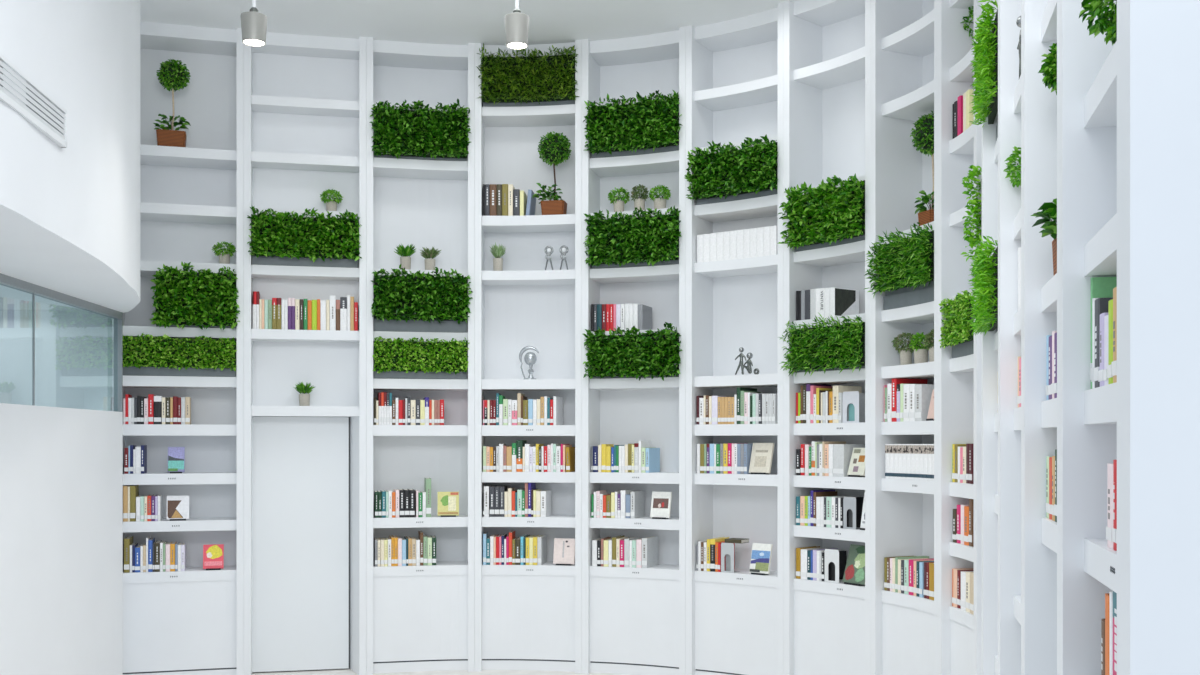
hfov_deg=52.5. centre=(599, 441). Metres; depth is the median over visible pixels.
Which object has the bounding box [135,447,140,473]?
book
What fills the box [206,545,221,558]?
picture
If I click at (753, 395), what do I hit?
book
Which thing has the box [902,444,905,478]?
book
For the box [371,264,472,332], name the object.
planter
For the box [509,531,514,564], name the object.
book
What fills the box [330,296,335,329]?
book
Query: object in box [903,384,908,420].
book
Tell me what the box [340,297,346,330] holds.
book
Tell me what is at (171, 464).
picture
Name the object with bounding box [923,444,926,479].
book
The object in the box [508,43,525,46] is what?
diffuser
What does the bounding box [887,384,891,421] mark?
book
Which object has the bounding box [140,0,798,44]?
ceiling
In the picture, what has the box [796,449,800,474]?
book
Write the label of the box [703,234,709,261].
book
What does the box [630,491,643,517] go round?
book
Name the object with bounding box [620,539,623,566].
book
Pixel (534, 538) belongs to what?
book
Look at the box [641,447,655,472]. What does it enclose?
book
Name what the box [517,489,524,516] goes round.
book
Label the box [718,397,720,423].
book
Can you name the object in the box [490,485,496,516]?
book
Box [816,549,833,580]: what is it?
book
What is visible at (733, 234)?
book
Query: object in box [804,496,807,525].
book
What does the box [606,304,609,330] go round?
book
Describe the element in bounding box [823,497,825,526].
book
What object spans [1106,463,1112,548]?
book
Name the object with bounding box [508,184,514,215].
book
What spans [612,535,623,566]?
book
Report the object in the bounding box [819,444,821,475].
book
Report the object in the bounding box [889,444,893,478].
book
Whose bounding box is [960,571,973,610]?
book
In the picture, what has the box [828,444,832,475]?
book
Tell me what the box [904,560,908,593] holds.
book
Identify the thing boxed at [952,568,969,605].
book
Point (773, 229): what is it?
book
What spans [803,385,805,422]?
book
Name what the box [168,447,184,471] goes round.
book
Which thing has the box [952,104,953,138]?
book
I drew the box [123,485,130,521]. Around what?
book
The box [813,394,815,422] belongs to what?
book
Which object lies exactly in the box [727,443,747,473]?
book
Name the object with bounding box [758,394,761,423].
book
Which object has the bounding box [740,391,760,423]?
book
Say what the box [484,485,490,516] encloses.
book
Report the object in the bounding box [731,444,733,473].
book
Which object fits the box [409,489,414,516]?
book
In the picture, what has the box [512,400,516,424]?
book
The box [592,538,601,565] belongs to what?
book
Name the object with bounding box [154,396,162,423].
book
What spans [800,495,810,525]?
book
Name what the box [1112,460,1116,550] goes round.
book
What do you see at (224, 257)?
potted plant
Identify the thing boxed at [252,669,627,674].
floor
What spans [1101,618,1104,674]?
book
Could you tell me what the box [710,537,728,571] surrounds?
book
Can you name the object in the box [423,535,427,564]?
book
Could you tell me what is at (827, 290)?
book
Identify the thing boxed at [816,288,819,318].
book
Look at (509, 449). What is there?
book
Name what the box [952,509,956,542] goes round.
book
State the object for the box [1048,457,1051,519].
book
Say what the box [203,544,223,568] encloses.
book
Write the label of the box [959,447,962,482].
book
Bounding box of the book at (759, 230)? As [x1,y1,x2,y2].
[757,227,762,256]
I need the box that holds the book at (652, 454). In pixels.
[645,448,659,472]
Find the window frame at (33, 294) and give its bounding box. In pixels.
[32,293,116,405]
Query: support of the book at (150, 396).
on the bookcase at (190, 621)
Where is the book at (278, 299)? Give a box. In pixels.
[277,298,281,328]
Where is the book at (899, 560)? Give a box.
[897,558,930,592]
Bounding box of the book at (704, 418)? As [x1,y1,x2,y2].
[703,395,705,423]
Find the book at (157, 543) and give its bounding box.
[155,540,161,571]
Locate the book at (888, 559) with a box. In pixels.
[886,556,910,590]
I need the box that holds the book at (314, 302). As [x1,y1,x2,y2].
[312,300,316,329]
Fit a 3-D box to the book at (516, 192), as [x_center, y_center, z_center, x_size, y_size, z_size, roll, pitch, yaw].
[-0.716,-2.065,10.666,0.053,0.230,0.284,0,0,3]
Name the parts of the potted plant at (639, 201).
pot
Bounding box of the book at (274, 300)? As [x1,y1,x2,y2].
[272,298,276,328]
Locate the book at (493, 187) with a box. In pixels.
[490,184,496,215]
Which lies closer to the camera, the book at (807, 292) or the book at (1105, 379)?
the book at (1105, 379)
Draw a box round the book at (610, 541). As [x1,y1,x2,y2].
[608,540,611,566]
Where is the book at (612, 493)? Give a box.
[611,492,614,517]
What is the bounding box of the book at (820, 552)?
[819,549,842,580]
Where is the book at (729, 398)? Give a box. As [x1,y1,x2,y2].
[728,397,730,423]
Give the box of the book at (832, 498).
[831,496,857,527]
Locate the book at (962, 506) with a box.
[960,505,968,543]
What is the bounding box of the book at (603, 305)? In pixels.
[602,304,605,330]
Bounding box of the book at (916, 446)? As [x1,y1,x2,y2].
[914,444,918,479]
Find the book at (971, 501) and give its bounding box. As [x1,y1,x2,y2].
[968,499,973,546]
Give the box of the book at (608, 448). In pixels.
[606,446,613,471]
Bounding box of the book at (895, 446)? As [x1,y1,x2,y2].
[893,444,897,478]
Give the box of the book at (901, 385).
[900,384,902,421]
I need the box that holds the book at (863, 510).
[860,492,864,527]
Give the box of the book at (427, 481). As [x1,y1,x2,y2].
[424,478,430,516]
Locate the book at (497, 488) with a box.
[495,486,499,516]
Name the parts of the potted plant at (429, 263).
pot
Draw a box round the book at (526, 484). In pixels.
[525,482,529,516]
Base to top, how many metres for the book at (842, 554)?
0.219 m
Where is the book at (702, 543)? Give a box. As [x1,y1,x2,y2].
[701,541,706,570]
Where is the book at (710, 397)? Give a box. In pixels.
[709,396,711,423]
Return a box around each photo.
[835,288,855,315]
[885,445,888,452]
[889,445,892,452]
[893,445,897,452]
[898,445,901,452]
[902,445,905,453]
[906,445,909,453]
[910,445,913,453]
[914,445,918,453]
[919,445,922,453]
[923,445,926,453]
[927,445,930,453]
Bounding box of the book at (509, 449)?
[507,447,511,471]
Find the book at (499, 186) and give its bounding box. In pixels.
[497,184,501,215]
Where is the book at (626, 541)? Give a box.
[624,537,638,566]
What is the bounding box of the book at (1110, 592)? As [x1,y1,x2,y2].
[1109,591,1112,674]
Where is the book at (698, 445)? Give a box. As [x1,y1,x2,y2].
[697,444,699,472]
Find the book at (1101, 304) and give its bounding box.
[1093,298,1112,387]
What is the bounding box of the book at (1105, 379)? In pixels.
[1103,315,1107,384]
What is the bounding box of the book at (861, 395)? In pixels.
[838,393,864,422]
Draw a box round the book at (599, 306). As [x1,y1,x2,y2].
[597,304,601,329]
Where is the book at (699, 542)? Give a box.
[698,540,706,570]
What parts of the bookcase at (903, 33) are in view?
shelf, shelf, shelf, shelf, shelf, shelf, shelf, shelf, panel, panel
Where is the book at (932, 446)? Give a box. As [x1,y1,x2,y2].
[931,444,933,480]
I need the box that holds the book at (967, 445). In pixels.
[966,444,968,483]
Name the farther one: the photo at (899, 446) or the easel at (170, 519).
the easel at (170, 519)
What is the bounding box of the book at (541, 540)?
[537,535,546,564]
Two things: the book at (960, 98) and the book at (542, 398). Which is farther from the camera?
the book at (542, 398)
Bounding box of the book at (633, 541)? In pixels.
[632,538,640,567]
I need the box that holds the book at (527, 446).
[525,444,533,471]
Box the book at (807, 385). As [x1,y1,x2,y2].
[806,384,830,422]
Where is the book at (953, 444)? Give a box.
[952,444,965,481]
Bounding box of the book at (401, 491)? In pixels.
[398,489,403,517]
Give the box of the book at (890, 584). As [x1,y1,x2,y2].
[889,558,891,590]
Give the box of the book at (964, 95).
[963,92,965,131]
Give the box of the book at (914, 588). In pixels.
[913,560,933,595]
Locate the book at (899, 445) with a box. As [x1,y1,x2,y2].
[898,444,901,478]
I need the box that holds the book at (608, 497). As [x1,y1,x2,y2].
[606,495,610,517]
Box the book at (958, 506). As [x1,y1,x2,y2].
[956,505,960,543]
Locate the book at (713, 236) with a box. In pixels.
[710,233,716,261]
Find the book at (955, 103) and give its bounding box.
[954,101,956,137]
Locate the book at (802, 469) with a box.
[800,444,811,474]
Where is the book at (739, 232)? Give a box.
[737,230,742,258]
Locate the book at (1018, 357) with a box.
[1017,357,1020,406]
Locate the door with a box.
[252,417,348,671]
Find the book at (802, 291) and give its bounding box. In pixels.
[801,290,804,319]
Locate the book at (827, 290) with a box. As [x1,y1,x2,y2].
[825,288,829,317]
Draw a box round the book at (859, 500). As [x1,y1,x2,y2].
[840,497,863,527]
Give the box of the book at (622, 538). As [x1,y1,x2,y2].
[616,537,627,566]
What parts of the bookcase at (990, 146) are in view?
shelf, shelf, shelf, shelf, shelf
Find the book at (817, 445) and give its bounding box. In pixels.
[817,445,818,475]
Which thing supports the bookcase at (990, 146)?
on the floor
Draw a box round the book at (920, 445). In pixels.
[919,444,922,479]
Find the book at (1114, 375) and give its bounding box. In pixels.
[1112,287,1116,382]
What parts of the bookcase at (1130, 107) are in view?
shelf, shelf, shelf, shelf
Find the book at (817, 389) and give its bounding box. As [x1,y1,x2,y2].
[816,388,832,422]
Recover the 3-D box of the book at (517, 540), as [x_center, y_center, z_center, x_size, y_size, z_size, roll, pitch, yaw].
[-0.704,0.959,10.656,0.045,0.223,0.266,0,0,4]
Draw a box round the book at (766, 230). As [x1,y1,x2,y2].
[763,226,769,255]
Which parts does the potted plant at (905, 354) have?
pot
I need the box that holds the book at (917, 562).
[916,561,933,596]
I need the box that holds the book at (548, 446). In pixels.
[547,445,550,471]
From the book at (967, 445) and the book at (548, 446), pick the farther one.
the book at (548, 446)
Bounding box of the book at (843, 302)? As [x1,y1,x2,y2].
[830,287,858,316]
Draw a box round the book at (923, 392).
[914,384,933,420]
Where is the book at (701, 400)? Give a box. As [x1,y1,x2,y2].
[699,398,703,423]
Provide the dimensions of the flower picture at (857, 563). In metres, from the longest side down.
0.060 x 0.058 x 0.003 m
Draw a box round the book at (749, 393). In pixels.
[748,392,766,423]
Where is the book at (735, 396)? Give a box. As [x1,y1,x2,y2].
[734,394,736,423]
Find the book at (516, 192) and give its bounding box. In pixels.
[513,189,519,215]
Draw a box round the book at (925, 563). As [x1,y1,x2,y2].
[923,562,926,597]
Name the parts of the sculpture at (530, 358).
stem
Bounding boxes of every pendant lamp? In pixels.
[240,0,266,46]
[505,0,528,48]
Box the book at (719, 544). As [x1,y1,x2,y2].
[718,542,734,571]
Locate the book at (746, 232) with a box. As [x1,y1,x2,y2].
[743,229,749,257]
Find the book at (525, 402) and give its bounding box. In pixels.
[523,400,527,424]
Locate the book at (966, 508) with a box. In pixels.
[963,506,968,545]
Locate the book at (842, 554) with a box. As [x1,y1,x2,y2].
[821,551,845,580]
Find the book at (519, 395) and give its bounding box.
[517,393,524,424]
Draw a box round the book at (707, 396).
[706,395,710,423]
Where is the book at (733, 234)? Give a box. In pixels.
[730,231,736,259]
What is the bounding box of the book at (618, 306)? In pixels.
[616,304,620,330]
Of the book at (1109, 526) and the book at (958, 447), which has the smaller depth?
the book at (1109, 526)
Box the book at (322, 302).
[320,300,325,329]
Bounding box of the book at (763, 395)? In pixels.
[762,394,764,423]
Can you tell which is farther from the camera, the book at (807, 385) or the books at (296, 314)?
the books at (296, 314)
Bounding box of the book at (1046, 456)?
[1046,456,1046,516]
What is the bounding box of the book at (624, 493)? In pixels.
[621,489,633,517]
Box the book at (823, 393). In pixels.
[822,392,825,422]
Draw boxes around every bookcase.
[112,22,243,674]
[244,32,365,674]
[366,37,474,674]
[475,40,581,673]
[582,26,685,674]
[686,2,782,674]
[783,0,869,674]
[870,0,937,674]
[938,0,974,674]
[975,0,981,674]
[982,0,998,674]
[999,0,1022,674]
[1023,0,1059,674]
[1060,0,1199,674]
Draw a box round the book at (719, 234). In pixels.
[717,232,722,260]
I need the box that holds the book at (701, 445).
[700,444,703,472]
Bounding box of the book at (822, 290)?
[820,288,824,317]
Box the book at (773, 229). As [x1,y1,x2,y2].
[770,226,777,254]
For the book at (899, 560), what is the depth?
8.58 m
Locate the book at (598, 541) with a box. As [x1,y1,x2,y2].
[597,539,600,565]
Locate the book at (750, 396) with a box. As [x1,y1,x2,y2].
[750,396,751,423]
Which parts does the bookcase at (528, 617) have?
rail, shelf, shelf, shelf, shelf, shelf, shelf, shelf, shelf, panel, panel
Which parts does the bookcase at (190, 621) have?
shelf, shelf, shelf, shelf, shelf, shelf, panel, panel, rail, shelf, shelf, shelf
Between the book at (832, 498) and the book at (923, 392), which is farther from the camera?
the book at (832, 498)
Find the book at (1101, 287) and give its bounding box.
[1090,277,1116,388]
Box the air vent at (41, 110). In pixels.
[0,53,66,147]
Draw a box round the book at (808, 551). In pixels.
[807,548,826,579]
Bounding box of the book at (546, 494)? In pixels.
[541,490,550,516]
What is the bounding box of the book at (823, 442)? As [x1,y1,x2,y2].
[822,441,845,475]
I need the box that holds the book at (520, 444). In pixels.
[516,440,526,471]
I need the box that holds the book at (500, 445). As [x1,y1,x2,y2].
[499,444,505,471]
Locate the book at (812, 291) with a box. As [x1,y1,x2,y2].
[810,289,815,318]
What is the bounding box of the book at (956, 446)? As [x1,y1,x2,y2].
[954,445,965,481]
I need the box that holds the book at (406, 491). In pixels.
[404,489,409,516]
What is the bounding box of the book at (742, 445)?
[740,444,743,473]
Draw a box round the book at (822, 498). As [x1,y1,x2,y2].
[820,496,833,526]
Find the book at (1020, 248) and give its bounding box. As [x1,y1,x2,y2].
[1020,248,1020,308]
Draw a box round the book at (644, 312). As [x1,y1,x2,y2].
[638,305,651,329]
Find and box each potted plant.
[212,241,235,263]
[295,381,314,405]
[320,189,342,210]
[394,244,416,268]
[420,246,440,269]
[490,242,505,270]
[608,187,629,211]
[630,184,648,210]
[648,185,670,208]
[892,332,920,364]
[909,332,932,363]
[923,329,933,361]
[961,6,973,38]
[1004,146,1020,186]
[1079,0,1116,44]
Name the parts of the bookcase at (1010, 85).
shelf, shelf, shelf, shelf, shelf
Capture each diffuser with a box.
[245,40,263,43]
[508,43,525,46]
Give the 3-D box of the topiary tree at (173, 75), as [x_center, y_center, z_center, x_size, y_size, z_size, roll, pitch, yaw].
[-3.554,-2.802,10.097,0.290,0.763,0.300,0,0,38]
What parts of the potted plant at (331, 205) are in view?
pot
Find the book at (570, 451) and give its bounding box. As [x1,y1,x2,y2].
[565,447,574,471]
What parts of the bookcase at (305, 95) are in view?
shelf, shelf, shelf, shelf, shelf, shelf, rail, panel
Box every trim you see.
[0,273,122,318]
[114,318,122,411]
[253,416,349,672]
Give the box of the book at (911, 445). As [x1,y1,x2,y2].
[910,444,914,479]
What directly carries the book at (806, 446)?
on the bookcase at (826, 43)
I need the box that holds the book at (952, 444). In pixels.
[952,444,952,481]
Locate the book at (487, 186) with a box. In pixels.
[485,184,489,215]
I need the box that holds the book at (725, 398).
[724,397,727,423]
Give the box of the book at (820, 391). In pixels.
[819,390,826,422]
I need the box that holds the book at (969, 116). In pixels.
[966,89,973,128]
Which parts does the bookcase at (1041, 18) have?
shelf, shelf, shelf, shelf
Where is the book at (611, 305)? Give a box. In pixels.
[610,304,612,329]
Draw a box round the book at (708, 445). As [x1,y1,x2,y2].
[706,444,709,472]
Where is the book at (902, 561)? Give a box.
[901,560,903,593]
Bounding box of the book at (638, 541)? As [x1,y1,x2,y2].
[636,538,641,567]
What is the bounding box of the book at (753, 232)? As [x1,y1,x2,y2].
[750,228,756,257]
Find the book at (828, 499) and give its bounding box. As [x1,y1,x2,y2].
[826,496,839,526]
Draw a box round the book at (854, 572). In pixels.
[842,544,864,584]
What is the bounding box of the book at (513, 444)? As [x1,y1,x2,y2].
[512,443,515,471]
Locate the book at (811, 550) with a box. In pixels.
[810,550,812,579]
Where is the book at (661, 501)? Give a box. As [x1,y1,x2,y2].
[650,492,671,517]
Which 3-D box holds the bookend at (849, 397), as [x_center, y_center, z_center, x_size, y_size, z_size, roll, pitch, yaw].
[1.915,-0.255,9.095,0.110,0.232,0.173,0,0,-32]
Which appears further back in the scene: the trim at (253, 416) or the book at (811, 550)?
the trim at (253, 416)
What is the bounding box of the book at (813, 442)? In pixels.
[811,441,821,475]
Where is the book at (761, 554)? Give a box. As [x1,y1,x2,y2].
[749,543,772,573]
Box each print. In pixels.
[653,498,668,507]
[754,456,766,466]
[858,455,864,461]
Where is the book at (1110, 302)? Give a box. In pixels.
[1107,299,1112,383]
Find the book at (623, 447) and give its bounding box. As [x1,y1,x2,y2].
[622,446,624,471]
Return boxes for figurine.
[545,246,552,269]
[560,245,567,269]
[735,347,745,374]
[741,353,752,373]
[1016,16,1020,78]
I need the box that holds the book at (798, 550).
[796,546,819,578]
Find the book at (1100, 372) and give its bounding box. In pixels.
[1098,313,1107,386]
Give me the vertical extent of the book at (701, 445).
0.241 m
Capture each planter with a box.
[123,333,236,376]
[150,262,239,329]
[247,206,361,267]
[369,99,470,160]
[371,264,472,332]
[372,336,468,378]
[476,43,579,106]
[583,90,682,157]
[583,322,682,380]
[584,206,681,268]
[685,135,777,204]
[777,173,864,251]
[779,314,864,375]
[864,222,933,309]
[938,290,973,357]
[961,165,981,260]
[965,236,997,335]
[969,0,997,140]
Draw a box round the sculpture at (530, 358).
[519,346,538,378]
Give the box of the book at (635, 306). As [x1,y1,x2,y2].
[633,304,639,328]
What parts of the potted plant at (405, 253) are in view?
pot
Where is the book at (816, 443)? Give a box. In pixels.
[815,442,821,475]
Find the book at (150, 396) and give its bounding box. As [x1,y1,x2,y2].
[148,394,155,423]
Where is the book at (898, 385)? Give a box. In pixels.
[896,384,899,421]
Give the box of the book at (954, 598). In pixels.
[952,568,973,606]
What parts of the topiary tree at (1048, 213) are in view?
wicker pot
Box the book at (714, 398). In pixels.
[712,396,727,423]
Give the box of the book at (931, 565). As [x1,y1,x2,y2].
[929,563,933,599]
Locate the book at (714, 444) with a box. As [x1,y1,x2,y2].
[714,444,715,473]
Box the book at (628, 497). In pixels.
[625,494,630,517]
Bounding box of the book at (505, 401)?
[503,399,508,424]
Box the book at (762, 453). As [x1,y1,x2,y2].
[749,443,774,472]
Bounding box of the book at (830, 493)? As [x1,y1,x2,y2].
[813,491,837,525]
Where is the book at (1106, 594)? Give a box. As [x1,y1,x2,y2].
[1105,593,1108,674]
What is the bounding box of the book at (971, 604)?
[969,572,973,614]
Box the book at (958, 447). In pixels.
[957,447,959,482]
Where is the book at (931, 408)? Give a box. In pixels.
[927,389,933,419]
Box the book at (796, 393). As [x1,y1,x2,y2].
[796,393,797,422]
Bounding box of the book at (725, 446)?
[723,444,727,473]
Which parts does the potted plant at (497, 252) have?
pot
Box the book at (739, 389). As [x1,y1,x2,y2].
[737,387,756,423]
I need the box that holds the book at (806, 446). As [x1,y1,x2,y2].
[805,445,811,475]
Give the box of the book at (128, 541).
[124,536,132,572]
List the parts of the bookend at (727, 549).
plate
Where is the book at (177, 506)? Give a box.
[167,496,188,519]
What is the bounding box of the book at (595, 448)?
[593,446,597,471]
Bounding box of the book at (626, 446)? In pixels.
[625,445,627,471]
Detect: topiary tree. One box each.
[153,59,190,146]
[533,131,571,214]
[910,110,933,225]
[1031,43,1056,274]
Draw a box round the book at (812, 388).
[810,386,832,422]
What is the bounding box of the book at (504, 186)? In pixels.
[502,184,507,215]
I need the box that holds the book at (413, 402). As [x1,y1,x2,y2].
[411,400,415,424]
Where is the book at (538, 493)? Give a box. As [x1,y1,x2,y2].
[536,490,543,516]
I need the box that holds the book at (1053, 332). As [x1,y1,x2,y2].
[1051,331,1056,398]
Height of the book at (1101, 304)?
0.237 m
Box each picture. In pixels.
[167,500,182,517]
[168,456,183,460]
[168,461,183,468]
[168,468,177,470]
[169,448,183,457]
[171,510,181,517]
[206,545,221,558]
[440,495,447,505]
[448,496,455,510]
[751,550,769,558]
[751,558,769,563]
[755,562,768,571]
[845,564,853,579]
[854,561,859,567]
[855,553,864,568]
[855,568,864,581]
[856,546,864,553]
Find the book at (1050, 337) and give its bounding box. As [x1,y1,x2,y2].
[1048,336,1051,399]
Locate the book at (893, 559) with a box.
[892,558,894,591]
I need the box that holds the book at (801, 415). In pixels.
[800,386,802,422]
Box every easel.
[170,519,185,520]
[441,515,455,516]
[844,582,864,585]
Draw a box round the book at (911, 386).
[909,384,918,420]
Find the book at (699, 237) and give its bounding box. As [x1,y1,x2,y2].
[697,235,702,262]
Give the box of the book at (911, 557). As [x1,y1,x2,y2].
[895,556,928,591]
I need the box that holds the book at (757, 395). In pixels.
[755,394,758,423]
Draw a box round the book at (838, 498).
[838,498,839,527]
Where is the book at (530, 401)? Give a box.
[528,399,533,424]
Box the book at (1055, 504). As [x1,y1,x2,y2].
[1054,449,1056,521]
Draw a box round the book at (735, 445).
[734,444,736,473]
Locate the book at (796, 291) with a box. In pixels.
[796,291,797,320]
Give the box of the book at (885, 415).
[884,388,886,421]
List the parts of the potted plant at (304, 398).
pot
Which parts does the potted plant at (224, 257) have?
pot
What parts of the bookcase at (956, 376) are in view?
shelf, shelf, shelf, shelf, shelf, shelf, shelf, shelf, shelf, panel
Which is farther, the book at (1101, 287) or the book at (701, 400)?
the book at (701, 400)
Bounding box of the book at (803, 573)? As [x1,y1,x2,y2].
[800,547,825,579]
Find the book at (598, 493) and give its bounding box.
[596,490,606,517]
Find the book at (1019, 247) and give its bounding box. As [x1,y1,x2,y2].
[1018,247,1020,310]
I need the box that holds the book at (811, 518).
[810,490,834,525]
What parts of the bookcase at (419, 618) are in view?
rail, shelf, shelf, shelf, shelf, shelf, shelf, shelf, shelf, panel, panel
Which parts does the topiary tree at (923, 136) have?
wicker pot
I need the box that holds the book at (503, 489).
[500,486,506,516]
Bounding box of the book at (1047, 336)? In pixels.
[1046,335,1051,399]
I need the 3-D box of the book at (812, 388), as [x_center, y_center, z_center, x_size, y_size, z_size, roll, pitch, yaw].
[1.731,-0.283,9.462,0.272,0.290,0.029,0,0,-42]
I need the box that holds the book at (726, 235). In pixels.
[723,231,729,259]
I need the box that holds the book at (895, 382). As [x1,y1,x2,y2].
[891,379,926,421]
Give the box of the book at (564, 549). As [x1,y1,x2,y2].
[553,538,574,563]
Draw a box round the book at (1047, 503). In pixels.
[1046,456,1051,517]
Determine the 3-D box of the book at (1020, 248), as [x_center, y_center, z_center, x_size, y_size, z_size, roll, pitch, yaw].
[1.879,-0.669,5.026,0.272,0.268,0.079,0,0,13]
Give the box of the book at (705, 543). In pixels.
[703,542,706,570]
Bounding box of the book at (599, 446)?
[598,445,601,471]
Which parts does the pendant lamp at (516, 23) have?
rod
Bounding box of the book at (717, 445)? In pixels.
[716,444,719,473]
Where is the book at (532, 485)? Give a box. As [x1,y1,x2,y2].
[528,482,535,516]
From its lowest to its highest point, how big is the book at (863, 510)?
0.272 m
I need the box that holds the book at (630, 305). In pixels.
[629,304,632,329]
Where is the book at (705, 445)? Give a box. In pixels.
[704,444,706,472]
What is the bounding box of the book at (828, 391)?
[827,391,828,422]
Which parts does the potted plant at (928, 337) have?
pot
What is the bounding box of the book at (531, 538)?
[529,535,534,564]
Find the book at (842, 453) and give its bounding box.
[833,444,864,476]
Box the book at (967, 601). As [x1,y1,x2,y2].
[965,572,969,611]
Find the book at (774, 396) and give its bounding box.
[772,394,777,423]
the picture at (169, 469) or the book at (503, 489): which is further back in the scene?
the book at (503, 489)
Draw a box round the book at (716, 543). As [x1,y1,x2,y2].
[715,541,724,571]
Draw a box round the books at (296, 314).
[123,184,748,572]
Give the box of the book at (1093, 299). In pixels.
[1091,298,1097,388]
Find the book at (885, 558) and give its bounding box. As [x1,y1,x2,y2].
[884,556,908,590]
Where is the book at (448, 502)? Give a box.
[438,492,458,515]
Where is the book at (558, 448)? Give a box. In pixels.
[556,446,560,471]
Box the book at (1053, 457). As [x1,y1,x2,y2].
[1051,456,1054,520]
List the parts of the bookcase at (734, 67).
rail, shelf, shelf, shelf, shelf, shelf, shelf, shelf, shelf, panel, panel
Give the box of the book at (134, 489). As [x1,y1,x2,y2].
[130,485,138,520]
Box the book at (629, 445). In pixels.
[628,444,633,471]
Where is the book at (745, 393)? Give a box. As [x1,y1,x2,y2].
[744,392,747,423]
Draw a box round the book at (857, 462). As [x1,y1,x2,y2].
[847,448,864,475]
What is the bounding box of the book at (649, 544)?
[642,536,657,567]
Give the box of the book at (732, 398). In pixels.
[731,397,733,423]
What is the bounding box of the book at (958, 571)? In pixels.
[957,570,973,608]
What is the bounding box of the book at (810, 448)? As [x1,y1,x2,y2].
[808,447,811,475]
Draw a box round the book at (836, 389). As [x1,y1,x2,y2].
[832,386,861,422]
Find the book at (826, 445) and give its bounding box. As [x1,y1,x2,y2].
[824,444,828,475]
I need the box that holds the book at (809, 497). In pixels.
[808,496,810,525]
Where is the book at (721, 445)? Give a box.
[720,444,722,473]
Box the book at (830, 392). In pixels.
[829,391,832,422]
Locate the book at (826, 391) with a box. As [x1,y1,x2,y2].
[825,391,827,422]
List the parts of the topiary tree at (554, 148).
wicker pot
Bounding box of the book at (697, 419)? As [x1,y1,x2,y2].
[696,396,703,423]
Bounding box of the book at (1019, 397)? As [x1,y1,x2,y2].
[1018,358,1020,406]
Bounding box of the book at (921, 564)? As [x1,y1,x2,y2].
[919,562,923,597]
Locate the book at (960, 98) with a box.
[957,95,962,135]
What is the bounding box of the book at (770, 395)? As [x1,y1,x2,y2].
[768,394,771,423]
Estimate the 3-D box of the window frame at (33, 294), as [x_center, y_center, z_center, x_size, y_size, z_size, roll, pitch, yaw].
[-3.640,-0.580,8.509,0.009,0.712,1.632,0,0,-4]
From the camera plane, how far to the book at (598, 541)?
10.40 m
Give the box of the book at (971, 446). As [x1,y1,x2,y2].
[969,444,973,483]
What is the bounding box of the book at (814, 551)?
[812,548,837,580]
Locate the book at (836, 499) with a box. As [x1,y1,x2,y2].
[835,497,843,527]
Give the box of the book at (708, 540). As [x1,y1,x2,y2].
[707,537,719,570]
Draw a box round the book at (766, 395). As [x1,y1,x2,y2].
[765,394,768,423]
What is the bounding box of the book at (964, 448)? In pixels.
[962,447,965,482]
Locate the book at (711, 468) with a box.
[709,444,713,473]
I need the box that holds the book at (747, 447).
[744,444,752,473]
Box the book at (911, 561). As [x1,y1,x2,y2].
[908,559,933,594]
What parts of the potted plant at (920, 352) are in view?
pot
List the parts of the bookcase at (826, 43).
rail, shelf, shelf, shelf, shelf, shelf, shelf, shelf, shelf, panel, shelf, panel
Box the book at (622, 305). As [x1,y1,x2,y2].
[621,304,624,329]
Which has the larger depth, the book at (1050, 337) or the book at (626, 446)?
the book at (626, 446)
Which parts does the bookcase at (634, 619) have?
rail, shelf, shelf, shelf, shelf, shelf, shelf, shelf, shelf, panel, shelf, panel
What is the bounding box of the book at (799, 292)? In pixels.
[798,291,800,319]
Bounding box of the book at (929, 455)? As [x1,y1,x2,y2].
[927,444,931,479]
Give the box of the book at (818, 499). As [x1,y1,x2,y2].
[816,496,828,526]
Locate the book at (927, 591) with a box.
[926,562,933,598]
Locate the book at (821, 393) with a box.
[820,393,821,422]
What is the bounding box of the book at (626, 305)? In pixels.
[625,304,628,330]
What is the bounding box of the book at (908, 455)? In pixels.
[906,444,910,478]
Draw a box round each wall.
[0,0,139,312]
[0,403,122,674]
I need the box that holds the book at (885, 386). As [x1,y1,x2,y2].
[884,385,886,421]
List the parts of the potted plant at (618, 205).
pot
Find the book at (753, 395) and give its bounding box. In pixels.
[752,394,755,423]
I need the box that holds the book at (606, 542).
[604,538,611,566]
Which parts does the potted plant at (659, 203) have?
pot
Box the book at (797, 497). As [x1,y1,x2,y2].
[796,496,799,524]
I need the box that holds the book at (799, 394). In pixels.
[798,393,800,422]
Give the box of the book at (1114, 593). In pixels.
[1113,591,1116,674]
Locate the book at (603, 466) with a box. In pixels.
[601,444,612,471]
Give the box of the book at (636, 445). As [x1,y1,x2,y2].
[634,443,638,472]
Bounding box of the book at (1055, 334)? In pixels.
[1053,332,1056,397]
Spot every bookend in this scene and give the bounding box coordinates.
[721,543,739,572]
[824,549,843,582]
[842,391,858,422]
[843,497,859,528]
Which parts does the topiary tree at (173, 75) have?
wicker pot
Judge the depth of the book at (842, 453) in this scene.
9.15 m
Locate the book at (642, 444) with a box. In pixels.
[638,441,650,472]
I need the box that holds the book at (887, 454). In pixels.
[885,444,889,477]
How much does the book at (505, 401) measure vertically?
0.226 m
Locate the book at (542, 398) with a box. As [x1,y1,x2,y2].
[541,397,543,424]
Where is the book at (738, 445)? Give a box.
[737,444,740,473]
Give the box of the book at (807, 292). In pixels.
[805,290,809,319]
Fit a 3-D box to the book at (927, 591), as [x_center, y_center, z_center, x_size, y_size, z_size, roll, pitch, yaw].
[2.353,0.947,8.292,0.270,0.248,0.031,0,0,-14]
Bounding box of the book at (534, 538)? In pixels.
[533,535,540,564]
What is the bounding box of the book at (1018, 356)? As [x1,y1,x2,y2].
[1017,356,1020,407]
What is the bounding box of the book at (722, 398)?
[721,397,723,423]
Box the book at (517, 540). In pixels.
[515,537,520,564]

